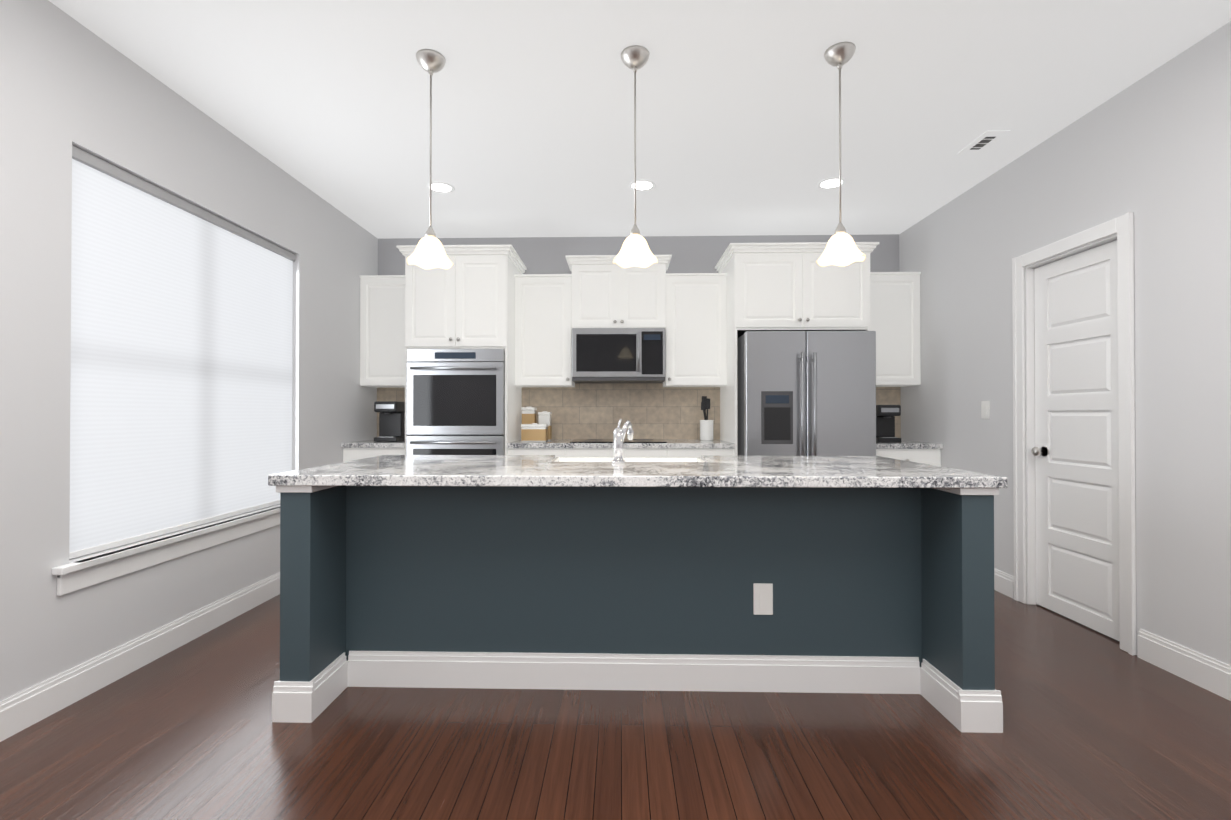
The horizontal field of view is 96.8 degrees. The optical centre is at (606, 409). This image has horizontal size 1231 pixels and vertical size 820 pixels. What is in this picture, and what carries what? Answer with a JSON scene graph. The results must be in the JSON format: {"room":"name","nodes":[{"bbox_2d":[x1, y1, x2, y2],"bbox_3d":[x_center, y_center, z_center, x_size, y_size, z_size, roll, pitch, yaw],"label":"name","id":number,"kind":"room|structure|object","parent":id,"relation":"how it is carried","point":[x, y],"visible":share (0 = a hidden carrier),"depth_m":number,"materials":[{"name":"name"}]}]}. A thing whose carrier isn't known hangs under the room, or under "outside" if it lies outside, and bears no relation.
{"room":"kitchen","nodes":[
{"label":"kitchen","id":0,"kind":"room"},
{"bbox_2d":[0,0,377,700],"bbox_3d":[-2.233,-0.206,1.471,0.150,2.740,6.950,0,0,1],"label":"wall","id":1,"kind":"structure","parent":0,"point":[66,82],"depth_m":2.26,"materials":[{"name":"grey paint"}]},
{"bbox_2d":[0,572,279,741],"bbox_3d":[-2.150,1.096,1.460,0.016,0.135,6.950,0,0,1],"label":"baseboard","id":2,"kind":"structure","parent":1,"relation":"attached to","point":[24,709],"depth_m":2.38,"materials":[{"name":"white wood"}]},
{"bbox_2d":[52,506,279,595],"bbox_3d":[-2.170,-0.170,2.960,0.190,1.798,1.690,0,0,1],"label":"window sill","id":3,"kind":"structure","parent":1,"relation":"in","point":[81,574],"depth_m":2.54,"materials":[{"name":"white wood"}]},
{"bbox_2d":[69,145,295,558],"bbox_3d":[-2.167,-0.229,2.960,0.055,1.677,1.538,0,0,1],"label":"window blind","id":4,"kind":"object","parent":1,"relation":"attached to","point":[181,373],"visible":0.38,"depth_m":2.69,"materials":[{"name":"grey fabric"}]},
{"bbox_2d":[0,590,1230,819],"bbox_3d":[0.172,1.213,1.400,4.960,0.100,7.250,0,0,1],"label":"floor","id":5,"kind":"structure","parent":0,"point":[1098,726],"depth_m":1.88,"materials":[{"name":"brown wood"}]},
{"bbox_2d":[343,446,405,461],"bbox_3d":[-1.827,0.743,4.618,0.497,0.885,0.620,0,0,1],"label":"base cabinet","id":6,"kind":"object","parent":5,"relation":"on","point":[348,455],"depth_m":4.31,"materials":[{"name":"white wood"}]},
{"bbox_2d":[341,438,405,449],"bbox_3d":[-1.827,0.281,4.609,0.497,0.040,0.645,0,0,1],"label":"countertop","id":7,"kind":"structure","parent":6,"relation":"on","point":[368,444],"depth_m":4.29,"materials":[{"name":"white stone"}]},
{"bbox_2d":[374,401,404,441],"bbox_3d":[-1.808,0.095,4.601,0.190,0.330,0.262,0,0,1],"label":"coffee maker","id":8,"kind":"object","parent":7,"relation":"on","point":[391,421],"visible":0.79,"depth_m":4.57,"materials":[{"name":"black plastic"}]},
{"bbox_2d":[505,450,576,457],"bbox_3d":[-0.507,0.743,4.585,0.519,0.885,0.620,0,0,1],"label":"base cabinet","id":9,"kind":"object","parent":5,"relation":"on","point":[558,453],"depth_m":4.28,"materials":[{"name":"white wood"}]},
{"bbox_2d":[577,450,676,457],"bbox_3d":[0.088,0.743,4.569,0.908,0.885,0.620,0,0,1],"label":"base cabinet","id":10,"kind":"object","parent":5,"relation":"on","point":[580,453],"depth_m":4.26,"materials":[{"name":"white wood"}]},
{"bbox_2d":[505,438,736,449],"bbox_3d":[0.117,0.280,4.559,1.768,0.040,0.645,0,0,1],"label":"countertop","id":11,"kind":"structure","parent":10,"relation":"on","point":[555,443],"depth_m":4.25,"materials":[{"name":"white stone"}]},
{"bbox_2d":[521,407,536,421],"bbox_3d":[-0.665,0.116,4.703,0.116,0.290,0.116,0,0,1],"label":"canister","id":12,"kind":"object","parent":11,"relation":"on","point":[528,413],"depth_m":4.65,"materials":[{"name":"white plastic"}]},
{"bbox_2d":[521,422,549,441],"bbox_3d":[-0.591,0.184,4.501,0.206,0.150,0.136,0,0,1],"label":"canister","id":13,"kind":"object","parent":11,"relation":"on","point":[532,430],"depth_m":4.44,"materials":[{"name":"white plastic"}]},
{"bbox_2d":[538,411,551,439],"bbox_3d":[-0.525,0.135,4.679,0.106,0.250,0.106,0,0,1],"label":"canister","id":14,"kind":"object","parent":11,"relation":"on","point":[544,416],"depth_m":4.63,"materials":[{"name":"white ceramic"}]},
{"bbox_2d":[570,439,666,442],"bbox_3d":[0.102,0.255,4.552,0.760,0.009,0.510,0,0,1],"label":"cooktop","id":15,"kind":"object","parent":11,"relation":"in","point":[624,441],"visible":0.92,"depth_m":4.33,"materials":[{"name":"black glass"}]},
{"bbox_2d":[699,396,713,440],"bbox_3d":[0.860,0.071,4.694,0.122,0.379,0.122,0,0,1],"label":"utensil crock","id":16,"kind":"object","parent":11,"relation":"on","point":[706,429],"visible":1,"depth_m":4.66,"materials":[{"name":"white ceramic"}]},
{"bbox_2d":[272,459,1002,732],"bbox_3d":[0.104,0.728,2.492,2.684,0.884,0.957,0,0,1],"label":"kitchen island","id":17,"kind":"object","parent":5,"relation":"on","point":[836,574],"depth_m":2.29,"materials":[{"name":"grey paint"}]},
{"bbox_2d":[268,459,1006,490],"bbox_3d":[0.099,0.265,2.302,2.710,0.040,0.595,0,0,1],"label":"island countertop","id":18,"kind":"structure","parent":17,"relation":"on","point":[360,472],"depth_m":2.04,"materials":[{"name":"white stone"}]},
{"bbox_2d":[368,455,911,462],"bbox_3d":[0.112,0.268,2.804,2.710,0.040,0.410,0,0,1],"label":"island countertop","id":19,"kind":"structure","parent":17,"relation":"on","point":[511,458],"depth_m":2.79,"materials":[{"name":"white stone"}]},
{"bbox_2d":[612,419,633,462],"bbox_3d":[0.092,0.144,2.638,0.060,0.204,0.249,0,0,23],"label":"faucet","id":20,"kind":"object","parent":19,"relation":"on","point":[619,433],"visible":1,"depth_m":2.54,"materials":[{"name":"silver metal"}]},
{"bbox_2d":[677,450,736,457],"bbox_3d":[0.712,0.743,4.554,0.577,0.885,0.620,0,0,1],"label":"base cabinet","id":21,"kind":"object","parent":5,"relation":"on","point":[680,453],"depth_m":4.25,"materials":[{"name":"white wood"}]},
{"bbox_2d":[737,331,875,455],"bbox_3d":[1.518,0.302,4.395,0.950,1.765,0.862,0,0,1],"label":"refrigerator","id":22,"kind":"object","parent":5,"relation":"on","point":[806,393],"visible":0.56,"depth_m":4.03,"materials":[{"name":"grey metal"}]},
{"bbox_2d":[876,450,940,465],"bbox_3d":[2.311,0.742,4.513,0.537,0.885,0.620,0,0,1],"label":"base cabinet","id":23,"kind":"object","parent":5,"relation":"on","point":[931,457],"depth_m":4.20,"materials":[{"name":"white wood"}]},
{"bbox_2d":[876,440,942,449],"bbox_3d":[2.311,0.280,4.504,0.537,0.040,0.645,0,0,1],"label":"countertop","id":24,"kind":"structure","parent":23,"relation":"on","point":[902,445],"depth_m":4.18,"materials":[{"name":"white stone"}]},
{"bbox_2d":[876,405,900,441],"bbox_3d":[2.271,0.109,4.497,0.180,0.300,0.262,0,0,1],"label":"coffee maker","id":25,"kind":"object","parent":24,"relation":"on","point":[885,422],"visible":0.75,"depth_m":4.41,"materials":[{"name":"black plastic"}]},
{"bbox_2d":[560,457,695,458],"bbox_3d":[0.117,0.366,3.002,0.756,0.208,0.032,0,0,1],"label":"sink","id":26,"kind":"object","parent":0,"relation":"attached to","point":[560,457],"depth_m":2.99,"materials":[{"name":"silver metal"}]},
{"bbox_2d":[378,234,898,439],"bbox_3d":[0.262,-0.182,4.959,4.960,2.740,0.150,0,0,1],"label":"wall","id":27,"kind":"structure","parent":0,"point":[689,254],"depth_m":4.90,"materials":[{"name":"grey paint"}]},
{"bbox_2d":[360,275,406,389],"bbox_3d":[-1.823,-0.667,4.768,0.497,0.928,0.340,0,0,1],"label":"upper cabinet","id":28,"kind":"object","parent":27,"relation":"attached to","point":[383,363],"depth_m":4.60,"materials":[{"name":"white wood"}]},
{"bbox_2d":[401,250,520,357],"bbox_3d":[-1.173,-0.858,4.600,0.794,0.757,0.645,0,0,1],"label":"upper cabinet","id":29,"kind":"object","parent":27,"relation":"attached to","point":[483,297],"depth_m":4.28,"materials":[{"name":"white wood"}]},
{"bbox_2d":[406,349,504,454],"bbox_3d":[-1.174,0.160,4.543,0.762,1.274,0.684,0,0,1],"label":"oven","id":30,"kind":"object","parent":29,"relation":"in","point":[455,401],"visible":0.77,"depth_m":4.26,"materials":[{"name":"grey metal"}]},
{"bbox_2d":[513,274,576,389],"bbox_3d":[-0.524,-0.668,4.735,0.478,0.928,0.340,0,0,1],"label":"upper cabinet","id":31,"kind":"object","parent":27,"relation":"attached to","point":[542,336],"depth_m":4.57,"materials":[{"name":"white wood"}]},
{"bbox_2d":[569,258,668,329],"bbox_3d":[0.105,-0.950,4.701,0.780,0.552,0.380,0,0,1],"label":"upper cabinet","id":32,"kind":"object","parent":27,"relation":"attached to","point":[603,293],"depth_m":4.51,"materials":[{"name":"white wood"}]},
{"bbox_2d":[572,328,664,382],"bbox_3d":[0.104,-0.455,4.651,0.764,0.432,0.445,0,0,1],"label":"microwave","id":33,"kind":"object","parent":32,"relation":"attached to","point":[618,355],"visible":1,"depth_m":4.48,"materials":[{"name":"grey"}]},
{"bbox_2d":[661,270,728,389],"bbox_3d":[0.750,-0.668,4.703,0.508,0.928,0.340,0,0,1],"label":"upper cabinet","id":34,"kind":"object","parent":27,"relation":"attached to","point":[696,344],"depth_m":4.54,"materials":[{"name":"white wood"}]},
{"bbox_2d":[721,246,872,341],"bbox_3d":[1.521,-0.928,4.535,1.024,0.618,0.640,0,0,1],"label":"upper cabinet","id":35,"kind":"object","parent":27,"relation":"attached to","point":[768,288],"depth_m":4.22,"materials":[{"name":"white wood"}]},
{"bbox_2d":[869,272,920,389],"bbox_3d":[2.314,-0.668,4.663,0.537,0.928,0.340,0,0,1],"label":"upper cabinet","id":36,"kind":"object","parent":27,"relation":"attached to","point":[896,295],"depth_m":4.49,"materials":[{"name":"white wood"}]},
{"bbox_2d":[48,0,1230,238],"bbox_3d":[0.172,-1.627,1.420,4.960,0.100,7.250,0,0,1],"label":"ceiling","id":37,"kind":"structure","parent":0,"point":[736,116],"depth_m":2.73,"materials":[{"name":"grey paint"}]},
{"bbox_2d":[407,49,453,269],"bbox_3d":[-0.783,-1.108,2.436,0.200,0.920,0.200,0,0,1],"label":"pendant light","id":38,"kind":"object","parent":37,"relation":"hanging from","point":[429,252],"visible":1,"depth_m":2.42,"materials":[{"name":"white glass"}]},
{"bbox_2d":[427,182,454,192],"bbox_3d":[-1.158,-1.556,3.829,0.186,0.006,0.186,0,0,1],"label":"recessed light","id":39,"kind":"object","parent":37,"relation":"in","point":[440,187],"visible":0.9,"depth_m":3.82,"materials":[{"name":"white plastic"}]},
{"bbox_2d":[613,45,657,267],"bbox_3d":[0.127,-1.108,2.413,0.200,0.920,0.200,0,0,1],"label":"pendant light","id":40,"kind":"object","parent":37,"relation":"hanging from","point":[635,251],"visible":1,"depth_m":2.40,"materials":[{"name":"white glass"}]},
{"bbox_2d":[629,180,655,190],"bbox_3d":[0.248,-1.556,3.793,0.186,0.006,0.186,0,0,1],"label":"recessed light","id":41,"kind":"object","parent":37,"relation":"in","point":[644,185],"visible":1,"depth_m":3.79,"materials":[{"name":"white plastic"}]},
{"bbox_2d":[817,177,845,188],"bbox_3d":[1.548,-1.556,3.760,0.186,0.006,0.186,0,0,1],"label":"recessed light","id":42,"kind":"object","parent":37,"relation":"in","point":[831,183],"visible":0.88,"depth_m":3.76,"materials":[{"name":"white plastic"}]},
{"bbox_2d":[816,42,865,266],"bbox_3d":[1.022,-1.108,2.390,0.200,0.920,0.200,0,0,1],"label":"pendant light","id":43,"kind":"object","parent":37,"relation":"hanging from","point":[841,249],"visible":1,"depth_m":2.37,"materials":[{"name":"white glass"}]},
{"bbox_2d":[957,130,1009,153],"bbox_3d":[2.197,-1.560,3.193,0.130,0.007,0.270,0,0,1],"label":"ceiling vent","id":44,"kind":"object","parent":37,"relation":"in","point":[983,141],"visible":1,"depth_m":3.18,"materials":[{"name":"white metal"}]},
{"bbox_2d":[899,21,1230,665],"bbox_3d":[2.576,-0.207,1.349,0.150,2.740,6.950,0,0,1],"label":"wall","id":45,"kind":"structure","parent":0,"point":[1151,151],"depth_m":2.56,"materials":[{"name":"grey paint"}]},
{"bbox_2d":[981,401,989,418],"bbox_3d":[2.555,-0.001,3.689,0.008,0.120,0.080,0,0,1],"label":"light switch","id":46,"kind":"object","parent":45,"relation":"attached to","point":[985,409],"visible":1,"depth_m":3.68,"materials":[{"name":"white plastic"}]},
{"bbox_2d":[1012,212,1136,655],"bbox_3d":[2.601,0.113,3.006,0.164,2.122,0.784,0,0,1],"label":"door","id":47,"kind":"structure","parent":45,"relation":"in","point":[1074,436],"depth_m":3.00,"materials":[{"name":"white wood"}]},
{"bbox_2d":[994,568,1230,700],"bbox_3d":[2.485,1.093,1.022,0.016,0.135,6.310,0,0,1],"label":"baseboard","id":48,"kind":"structure","parent":45,"relation":"attached to","point":[1210,674],"depth_m":2.40,"materials":[{"name":"white wood"}]}
]}

